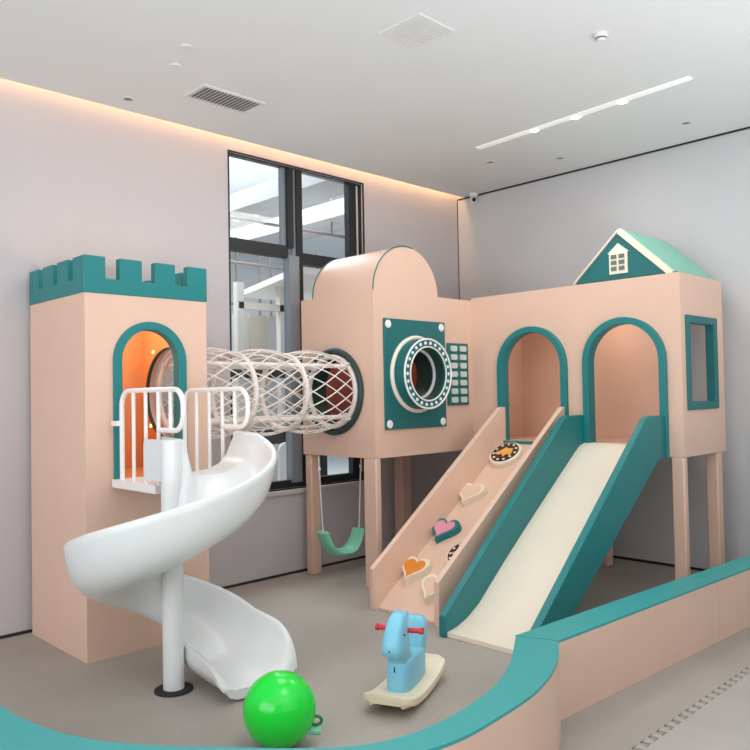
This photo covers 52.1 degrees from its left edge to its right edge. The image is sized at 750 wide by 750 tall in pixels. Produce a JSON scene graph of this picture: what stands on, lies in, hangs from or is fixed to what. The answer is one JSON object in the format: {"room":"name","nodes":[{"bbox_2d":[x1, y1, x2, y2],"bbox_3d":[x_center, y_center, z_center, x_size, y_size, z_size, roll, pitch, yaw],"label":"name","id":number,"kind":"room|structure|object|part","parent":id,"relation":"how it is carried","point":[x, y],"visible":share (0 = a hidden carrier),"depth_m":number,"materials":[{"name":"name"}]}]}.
{"room":"indoor playground","nodes":[
{"label":"indoor playground","id":0,"kind":"room"},
{"bbox_2d":[0,78,461,635],"bbox_3d":[-2.289,-0.164,4.838,9.200,3.760,0.090,0,-2,-45],"label":"wall","id":1,"kind":"structure","parent":0,"point":[78,176],"depth_m":5.43,"materials":[{"name":"white paint"}]},
{"bbox_2d":[0,551,382,638],"bbox_3d":[-2.293,1.604,4.686,9.000,0.018,0.010,0,-2,-45],"label":"baseboard","id":2,"kind":"structure","parent":1,"relation":"attached to","point":[364,556],"depth_m":6.07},
{"bbox_2d":[227,149,364,497],"bbox_3d":[-0.620,-0.386,6.461,1.495,2.727,0.110,0,-2,-45],"label":"window","id":3,"kind":"structure","parent":1,"relation":"in","point":[289,248],"depth_m":6.40,"materials":[{"name":"black metal"}]},
{"bbox_3d":[-0.578,0.957,6.409,1.495,0.038,0.060,0,-2,-45],"label":"sill","id":4,"kind":"part","parent":3,"relation":"part of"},
{"bbox_2d":[457,200,462,450],"bbox_3d":[0.881,-0.085,7.885,0.006,3.445,0.006,0,-2,-45],"label":"trim","id":5,"kind":"structure","parent":1,"relation":"attached to","point":[457,200],"depth_m":7.91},
{"bbox_2d":[0,0,749,197],"bbox_3d":[0.442,-2.064,1.931,9.000,0.211,8.000,0,-2,-45],"label":"ceiling","id":6,"kind":"structure","parent":0,"point":[336,90],"depth_m":4.76,"materials":[{"name":"paint"}]},
{"bbox_2d":[121,97,134,101],"bbox_3d":[-1.644,-1.836,5.113,0.084,0.004,0.084,0,-2,-45],"label":"recessed light","id":7,"kind":"object","parent":6,"relation":"in","point":[127,99],"visible":1,"depth_m":5.12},
{"bbox_2d":[169,63,182,69],"bbox_3d":[-1.198,-1.855,4.618,0.080,0.008,0.080,0,-2,-45],"label":"ceiling sensor","id":8,"kind":"object","parent":6,"relation":"attached to","point":[176,66],"visible":1,"depth_m":4.61,"materials":[{"name":"white plastic"}]},
{"bbox_2d":[180,44,193,50],"bbox_3d":[-1.071,-1.864,4.371,0.080,0.008,0.080,0,-2,-45],"label":"ceiling sensor","id":9,"kind":"object","parent":6,"relation":"attached to","point":[187,47],"visible":1,"depth_m":4.36,"materials":[{"name":"white plastic"}]},
{"bbox_2d":[183,83,265,114],"bbox_3d":[-1.006,-1.843,5.142,0.480,0.012,0.260,0,-2,-45],"label":"ceiling vent","id":10,"kind":"object","parent":6,"relation":"in","point":[207,94],"visible":1,"depth_m":5.13,"materials":[{"name":"white metal"}]},
{"bbox_2d":[379,13,454,49],"bbox_3d":[0.231,-1.891,4.234,0.290,0.008,0.300,0,-2,-45],"label":"ceiling vent","id":11,"kind":"object","parent":6,"relation":"in","point":[418,30],"visible":1,"depth_m":4.22,"materials":[{"name":"white metal"}]},
{"bbox_2d":[469,193,477,202],"bbox_3d":[0.990,-1.771,7.705,0.089,0.096,0.089,0,-2,-45],"label":"security camera","id":12,"kind":"object","parent":6,"relation":"attached to","point":[473,199],"visible":1,"depth_m":7.68,"materials":[{"name":"white plastic"}]},
{"bbox_2d":[476,76,691,149],"bbox_3d":[1.439,-1.875,5.602,0.082,0.012,1.794,0,-2,-41],"label":"recessed light","id":13,"kind":"object","parent":6,"relation":"in","point":[624,100],"visible":1,"depth_m":5.47,"materials":[{"name":"white plastic"}]},
{"bbox_2d":[593,31,607,42],"bbox_3d":[1.267,-1.892,4.306,0.080,0.039,0.080,0,-2,-45],"label":"smoke detector","id":14,"kind":"object","parent":6,"relation":"attached to","point":[600,36],"visible":1,"depth_m":4.28,"materials":[{"name":"white plastic"}]},
{"bbox_2d":[680,121,691,124],"bbox_3d":[2.337,-1.891,5.768,0.084,0.004,0.084,0,-2,-45],"label":"recessed light","id":15,"kind":"object","parent":6,"relation":"in","point":[684,122],"visible":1,"depth_m":5.77,"materials":[{"name":"white plastic"}]},
{"bbox_2d":[0,558,749,749],"bbox_3d":[0.547,1.541,1.940,9.200,0.100,8.090,0,-2,-45],"label":"floor","id":16,"kind":"structure","parent":0,"point":[329,620],"depth_m":3.88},
{"bbox_2d":[29,254,208,663],"bbox_3d":[-1.594,0.472,4.796,0.792,2.262,0.805,0,-2,-45],"label":"tower","id":17,"kind":"object","parent":16,"relation":"on","point":[94,337],"visible":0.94,"depth_m":4.49,"materials":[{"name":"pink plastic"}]},
{"bbox_3d":[-1.877,0.574,4.555,0.040,2.055,0.745,0,-2,-45],"label":"panel","id":18,"kind":"part","parent":17,"relation":"part of","materials":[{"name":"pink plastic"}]},
{"bbox_3d":[-1.863,0.587,5.062,0.690,2.055,0.040,0,-2,-45],"label":"panel","id":19,"kind":"part","parent":17,"relation":"part of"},
{"bbox_3d":[-1.336,0.564,4.533,0.780,2.055,0.045,0,-2,-45],"label":"panel","id":20,"kind":"part","parent":17,"relation":"part of","materials":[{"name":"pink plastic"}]},
{"bbox_3d":[-1.337,0.162,4.546,0.468,0.950,0.070,0,-2,-45],"label":"door trim","id":21,"kind":"part","parent":17,"relation":"part of","materials":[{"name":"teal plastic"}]},
{"bbox_3d":[-1.353,0.578,5.071,0.050,2.055,0.745,0,-2,-45],"label":"panel","id":22,"kind":"part","parent":17,"relation":"part of","materials":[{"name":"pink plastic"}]},
{"bbox_3d":[-1.341,0.124,5.024,0.022,0.614,0.614,0,-2,-45],"label":"porthole trim","id":23,"kind":"part","parent":17,"relation":"part of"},
{"bbox_2d":[64,386,296,699],"bbox_3d":[-1.060,0.816,3.906,1.037,1.510,1.196,0,-2,-45],"label":"slide","id":24,"kind":"object","parent":16,"relation":"on","point":[135,566],"visible":0.98,"depth_m":3.81,"materials":[{"name":"white plastic"}]},
{"bbox_3d":[-1.187,0.327,4.069,0.027,0.520,0.686,0,-2,-45],"label":"railing","id":25,"kind":"part","parent":24,"relation":"part of","materials":[{"name":"white metal"}]},
{"bbox_3d":[-1.001,1.562,3.820,0.189,0.012,0.189,0,-2,-45],"label":"plate","id":26,"kind":"part","parent":24,"relation":"part of","materials":[{"name":"black rubber"}]},
{"bbox_3d":[-0.922,0.331,4.420,0.027,0.520,0.686,0,-2,-45],"label":"railing","id":27,"kind":"part","parent":24,"relation":"part of","materials":[{"name":"white metal"}]},
{"bbox_2d":[0,636,560,749],"bbox_3d":[-0.447,1.355,2.750,2.688,0.350,1.053,-1,-1,-9],"label":"barrier","id":28,"kind":"object","parent":16,"relation":"on","point":[521,711],"visible":1,"depth_m":2.66,"materials":[{"name":"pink plastic"}]},
{"bbox_2d":[243,670,322,747],"bbox_3d":[-0.397,1.390,3.196,0.304,0.304,0.304,0,-2,-45],"label":"ball","id":29,"kind":"object","parent":16,"relation":"on","point":[279,708],"visible":0.99,"depth_m":3.09,"materials":[{"name":"green plastic"}]},
{"bbox_2d":[301,246,473,588],"bbox_3d":[0.163,0.306,6.350,1.208,2.610,0.993,0,-2,-45],"label":"playhouse","id":30,"kind":"object","parent":16,"relation":"on","point":[407,347],"visible":0.95,"depth_m":6.03,"materials":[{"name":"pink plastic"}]},
{"bbox_2d":[157,347,357,439],"bbox_3d":[-0.815,0.128,5.541,1.378,0.633,0.634,0,-2,-45],"label":"tunnel","id":31,"kind":"object","parent":30,"relation":"attached to","point":[258,393],"visible":0.81,"depth_m":5.51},
{"bbox_3d":[-0.956,0.326,5.664,1.345,0.034,0.034,0,-2,-45],"label":"rail","id":32,"kind":"part","parent":31,"relation":"part of","materials":[{"name":"white wicker"}]},
{"bbox_3d":[-0.963,-0.058,5.674,1.345,0.034,0.034,0,-2,-45],"label":"rail","id":33,"kind":"part","parent":31,"relation":"part of","materials":[{"name":"white wicker"}]},
{"bbox_3d":[-0.693,-0.070,5.399,1.345,0.034,0.034,0,-2,-45],"label":"rail","id":34,"kind":"part","parent":31,"relation":"part of","materials":[{"name":"white wicker"}]},
{"bbox_3d":[-0.686,0.314,5.390,1.345,0.034,0.034,0,-2,-45],"label":"rail","id":35,"kind":"part","parent":31,"relation":"part of","materials":[{"name":"white wicker"}]},
{"bbox_3d":[-0.501,1.134,6.283,0.100,0.975,0.075,0,-2,-45],"label":"leg","id":36,"kind":"part","parent":30,"relation":"part of","materials":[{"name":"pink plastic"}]},
{"bbox_3d":[-0.329,0.131,6.019,0.042,0.684,0.684,0,-2,-45],"label":"porthole trim","id":37,"kind":"part","parent":30,"relation":"part of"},
{"bbox_3d":[-0.285,0.006,6.026,0.045,1.260,0.845,0,-2,-45],"label":"panel","id":38,"kind":"part","parent":30,"relation":"part of","materials":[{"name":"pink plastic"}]},
{"bbox_2d":[317,457,364,555],"bbox_3d":[-0.270,1.030,6.077,0.393,0.786,0.176,0,-2,-22],"label":"swing","id":39,"kind":"object","parent":30,"relation":"hanging from","point":[353,544],"visible":0.99,"depth_m":6.03,"materials":[{"name":"green plastic"}]},
{"bbox_3d":[-0.265,1.321,6.069,0.385,0.204,0.176,0,-2,-22],"label":"seat","id":40,"kind":"part","parent":39,"relation":"part of","materials":[{"name":"green plastic"}]},
{"bbox_3d":[-0.152,0.021,6.728,1.130,1.260,0.030,0,-2,-45],"label":"panel","id":41,"kind":"part","parent":30,"relation":"part of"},
{"bbox_3d":[-0.013,1.112,5.747,0.055,0.975,0.135,0,-2,-45],"label":"leg","id":42,"kind":"part","parent":30,"relation":"part of","materials":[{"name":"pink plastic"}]},
{"bbox_3d":[0.256,1.139,7.017,0.120,0.975,0.110,0,-2,-45],"label":"leg","id":43,"kind":"part","parent":30,"relation":"part of","materials":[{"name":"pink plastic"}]},
{"bbox_3d":[0.516,-0.011,6.825,0.040,1.145,0.770,0,-2,-45],"label":"panel","id":44,"kind":"part","parent":30,"relation":"part of","materials":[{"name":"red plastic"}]},
{"bbox_3d":[0.320,-0.007,6.016,0.700,0.843,0.018,0,-2,-45],"label":"washer panel","id":45,"kind":"part","parent":30,"relation":"part of","materials":[{"name":"teal wood"}]},
{"bbox_3d":[0.414,-0.004,6.152,1.130,1.260,0.045,0,-2,-45],"label":"panel","id":46,"kind":"part","parent":30,"relation":"part of","materials":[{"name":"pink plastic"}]},
{"bbox_2d":[363,609,444,709],"bbox_3d":[0.150,1.334,3.719,0.242,0.420,0.592,-2,-2,21],"label":"rocking horse","id":47,"kind":"object","parent":16,"relation":"on","point":[413,673],"visible":1,"depth_m":3.59},
{"bbox_3d":[0.042,1.206,3.671,0.082,0.033,0.035,-2,-2,21],"label":"handle","id":48,"kind":"part","parent":47,"relation":"part of","materials":[{"name":"red plastic"}]},
{"bbox_2d":[363,653,444,707],"bbox_3d":[0.153,1.486,3.715,0.242,0.090,0.592,-2,-2,21],"label":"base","id":49,"kind":"object","parent":47,"relation":"attached to","point":[410,692],"depth_m":3.58,"materials":[{"name":"beige plastic"}]},
{"bbox_3d":[0.190,1.202,3.612,0.082,0.033,0.035,-2,-2,21],"label":"handle","id":50,"kind":"part","parent":47,"relation":"part of","materials":[{"name":"red plastic"}]},
{"bbox_3d":[0.193,1.294,3.832,0.118,0.168,0.136,-2,-2,21],"label":"seat","id":51,"kind":"part","parent":47,"relation":"part of","materials":[{"name":"blue plastic"}]},
{"bbox_2d":[370,407,564,626],"bbox_3d":[0.718,0.914,5.535,1.538,1.332,0.615,0,-2,-45],"label":"ramp","id":52,"kind":"object","parent":16,"relation":"on","point":[420,569],"visible":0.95,"depth_m":5.47,"materials":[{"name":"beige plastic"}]},
{"bbox_3d":[0.517,0.923,5.740,1.538,1.332,0.040,0,-2,-45],"label":"rail","id":53,"kind":"part","parent":52,"relation":"part of","materials":[{"name":"wood"}]},
{"bbox_3d":[0.920,0.905,5.330,1.538,1.332,0.040,0,-2,-45],"label":"rail","id":54,"kind":"part","parent":52,"relation":"part of","materials":[{"name":"wood"}]},
{"bbox_2d":[439,415,664,654],"bbox_3d":[1.200,0.920,4.952,1.668,1.272,0.670,0,-2,-45],"label":"slide","id":55,"kind":"object","parent":16,"relation":"on","point":[541,556],"visible":0.83,"depth_m":4.89,"materials":[{"name":"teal plastic"}]},
{"bbox_3d":[0.983,0.930,5.173,1.668,1.272,0.050,0,-2,-45],"label":"rail","id":56,"kind":"part","parent":55,"relation":"part of","materials":[{"name":"teal plastic"}]},
{"bbox_3d":[1.417,0.911,4.731,1.668,1.272,0.050,0,-2,-45],"label":"rail","id":57,"kind":"part","parent":55,"relation":"part of","materials":[{"name":"teal plastic"}]},
{"bbox_2d":[471,228,725,579],"bbox_3d":[1.741,0.262,6.134,0.830,2.630,1.825,0,-2,-45],"label":"arched playhouse","id":58,"kind":"object","parent":16,"relation":"on","point":[611,348],"visible":0.86,"depth_m":5.76,"materials":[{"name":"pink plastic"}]},
{"bbox_3d":[1.103,-0.032,6.778,0.640,1.157,0.030,0,-2,-45],"label":"panel","id":59,"kind":"part","parent":58,"relation":"part of","materials":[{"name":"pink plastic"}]},
{"bbox_3d":[1.260,0.110,6.104,0.100,0.990,0.640,0,-2,-45],"label":"arch trim","id":60,"kind":"part","parent":58,"relation":"part of","materials":[{"name":"teal plastic"}]},
{"bbox_3d":[1.480,-0.044,5.902,0.050,1.270,1.808,0,-2,-45],"label":"panel","id":61,"kind":"part","parent":58,"relation":"part of","materials":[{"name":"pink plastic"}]},
{"bbox_3d":[1.822,-0.035,6.525,0.030,1.270,1.400,0,-2,-45],"label":"panel","id":62,"kind":"part","parent":58,"relation":"part of","materials":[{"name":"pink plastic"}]},
{"bbox_3d":[1.902,1.088,6.386,0.100,0.985,0.100,0,-2,-45],"label":"leg","id":63,"kind":"part","parent":58,"relation":"part of","materials":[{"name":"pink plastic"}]},
{"bbox_3d":[1.809,0.082,5.546,0.100,0.997,0.640,0,-2,-45],"label":"arch trim","id":64,"kind":"part","parent":58,"relation":"part of","materials":[{"name":"teal plastic"}]},
{"bbox_3d":[2.103,1.056,5.268,0.060,0.985,0.090,0,-2,-45],"label":"leg","id":65,"kind":"part","parent":58,"relation":"part of","materials":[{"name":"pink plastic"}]},
{"bbox_3d":[2.353,-0.070,5.529,0.670,1.270,0.050,0,-2,-45],"label":"panel","id":66,"kind":"part","parent":58,"relation":"part of","materials":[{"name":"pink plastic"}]},
{"bbox_3d":[2.520,1.059,5.678,0.090,0.985,0.090,0,-2,-45],"label":"leg","id":67,"kind":"part","parent":58,"relation":"part of","materials":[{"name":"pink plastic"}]},
{"bbox_2d":[515,576,718,719],"bbox_3d":[1.310,1.353,3.937,1.623,0.350,0.178,0,-2,-41],"label":"barrier","id":68,"kind":"object","parent":16,"relation":"on","point":[605,650],"visible":0.84,"depth_m":3.81,"materials":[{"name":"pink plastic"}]},
{"bbox_2d":[632,666,749,749],"bbox_3d":[2.374,1.486,3.206,4.380,0.009,1.732,0,-2,-45],"label":"foam mat","id":69,"kind":"object","parent":16,"relation":"on","point":[723,723],"visible":1,"depth_m":3.29,"materials":[{"name":"grey rubber"}]},
{"bbox_2d":[689,555,749,640],"bbox_3d":[2.530,1.359,5.013,1.637,0.350,0.165,0,-2,-41],"label":"barrier","id":70,"kind":"object","parent":16,"relation":"on","point":[732,577],"visible":0.73,"depth_m":4.57,"materials":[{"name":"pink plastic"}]},
{"bbox_2d":[457,129,749,568],"bbox_3d":[3.755,-0.266,5.110,0.200,3.760,8.000,0,-2,-45],"label":"wall","id":71,"kind":"structure","parent":0,"point":[694,197],"depth_m":6.35,"materials":[{"name":"white paint"}]},
{"bbox_2d":[458,126,749,200],"bbox_3d":[3.656,-1.929,5.071,0.012,0.013,7.980,0,-2,-45],"label":"trim","id":72,"kind":"structure","parent":71,"relation":"attached to","point":[745,128],"depth_m":6.64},
{"bbox_2d":[613,555,705,570],"bbox_3d":[3.712,1.502,4.990,0.010,0.020,8.000,0,-2,-45],"label":"baseboard","id":73,"kind":"structure","parent":71,"relation":"attached to","point":[614,556],"depth_m":6.40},
{"label":"outside","id":74,"kind":"structure","parent":0,"visible":0},
{"bbox_2d":[327,456,348,474],"bbox_3d":[-1.624,2.005,12.561,13.000,0.200,9.700,0,-2,-45],"label":"floor","id":75,"kind":"structure","parent":74,"point":[335,465],"depth_m":17.02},
{"bbox_2d":[231,237,317,315],"bbox_3d":[-1.571,0.000,10.525,4.600,3.700,0.040,0,-2,-45],"label":"scaffold","id":76,"kind":"object","parent":75,"relation":"on","point":[259,265],"visible":0.19,"depth_m":10.56,"materials":[{"name":"white metal"}]},
{"bbox_3d":[-1.599,-1.509,10.564,4.600,0.040,0.040,0,-2,-45],"label":"rail","id":77,"kind":"part","parent":76,"relation":"part of","materials":[{"name":"white metal"}]},
{"bbox_2d":[231,267,320,480],"bbox_3d":[-0.653,0.349,9.589,2.800,2.920,2.000,0,-2,-45],"label":"canopy","id":78,"kind":"object","parent":75,"relation":"on","point":[249,331],"visible":0.31,"depth_m":9.09,"materials":[{"name":"white metal"}]},
{"bbox_3d":[-1.520,0.376,8.651,0.090,2.850,0.080,0,-2,-45],"label":"post","id":79,"kind":"part","parent":78,"relation":"part of","materials":[{"name":"white metal"}]},
{"bbox_3d":[-1.092,0.379,9.072,0.090,2.850,0.080,0,-2,-45],"label":"post","id":80,"kind":"part","parent":78,"relation":"part of","materials":[{"name":"white metal"}]},
{"bbox_2d":[232,369,327,475],"bbox_3d":[-0.655,0.837,9.088,3.300,1.920,0.080,0,-2,-45],"label":"display rack","id":81,"kind":"object","parent":75,"relation":"on","point":[279,438],"visible":0.02,"depth_m":8.61,"materials":[{"name":"metal"}]},
{"bbox_3d":[-0.632,0.917,9.107,0.120,1.760,0.060,0,-2,-45],"label":"post","id":82,"kind":"part","parent":81,"relation":"part of","materials":[{"name":"black metal"}]},
{"bbox_2d":[277,442,286,480],"bbox_3d":[-0.691,1.235,7.980,0.468,1.072,0.444,0,-2,-45],"label":"chair","id":83,"kind":"object","parent":75,"relation":"on","point":[281,452],"visible":0.13,"depth_m":7.98,"materials":[{"name":"white plastic"}]},
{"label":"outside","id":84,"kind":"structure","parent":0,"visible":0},
{"bbox_2d":[231,254,338,457],"bbox_3d":[-4.859,-0.402,15.869,13.000,4.900,0.200,0,-2,-45],"label":"wall","id":85,"kind":"structure","parent":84,"point":[247,274],"depth_m":17.79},
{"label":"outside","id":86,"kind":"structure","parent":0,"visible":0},
{"bbox_2d":[230,174,343,227],"bbox_3d":[-3.124,-2.032,11.121,0.520,0.210,8.900,0,-2,-45],"label":"ceiling beam","id":87,"kind":"structure","parent":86,"point":[259,201],"depth_m":8.96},
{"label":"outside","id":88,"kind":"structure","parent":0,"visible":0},
{"bbox_2d":[230,198,344,257],"bbox_3d":[-2.251,-2.026,11.980,0.650,0.210,8.900,0,-2,-45],"label":"ceiling beam","id":89,"kind":"structure","parent":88,"point":[320,217],"depth_m":10.43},
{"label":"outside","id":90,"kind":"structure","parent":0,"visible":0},
{"bbox_2d":[229,157,344,257],"bbox_3d":[-1.715,-3.043,12.691,13.000,0.100,9.700,0,-2,-45],"label":"ceiling","id":91,"kind":"structure","parent":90,"point":[243,174],"depth_m":12.32,"materials":[{"name":"paint"}]},
{"bbox_2d":[330,198,332,233],"bbox_3d":[-0.576,-2.461,10.068,0.022,1.220,0.022,0,-2,-22],"label":"hanging rod","id":92,"kind":"object","parent":91,"relation":"hanging from","point":[330,198],"visible":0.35,"depth_m":10.05,"materials":[{"name":"grey metal"}]},
{"bbox_2d":[230,216,344,238],"bbox_3d":[-0.904,-1.834,9.717,6.000,0.040,0.038,0,-2,-45],"label":"pipe","id":93,"kind":"object","parent":92,"relation":"hanging from","point":[231,217],"visible":0.22,"depth_m":9.37,"materials":[{"name":"white metal"}]}
]}

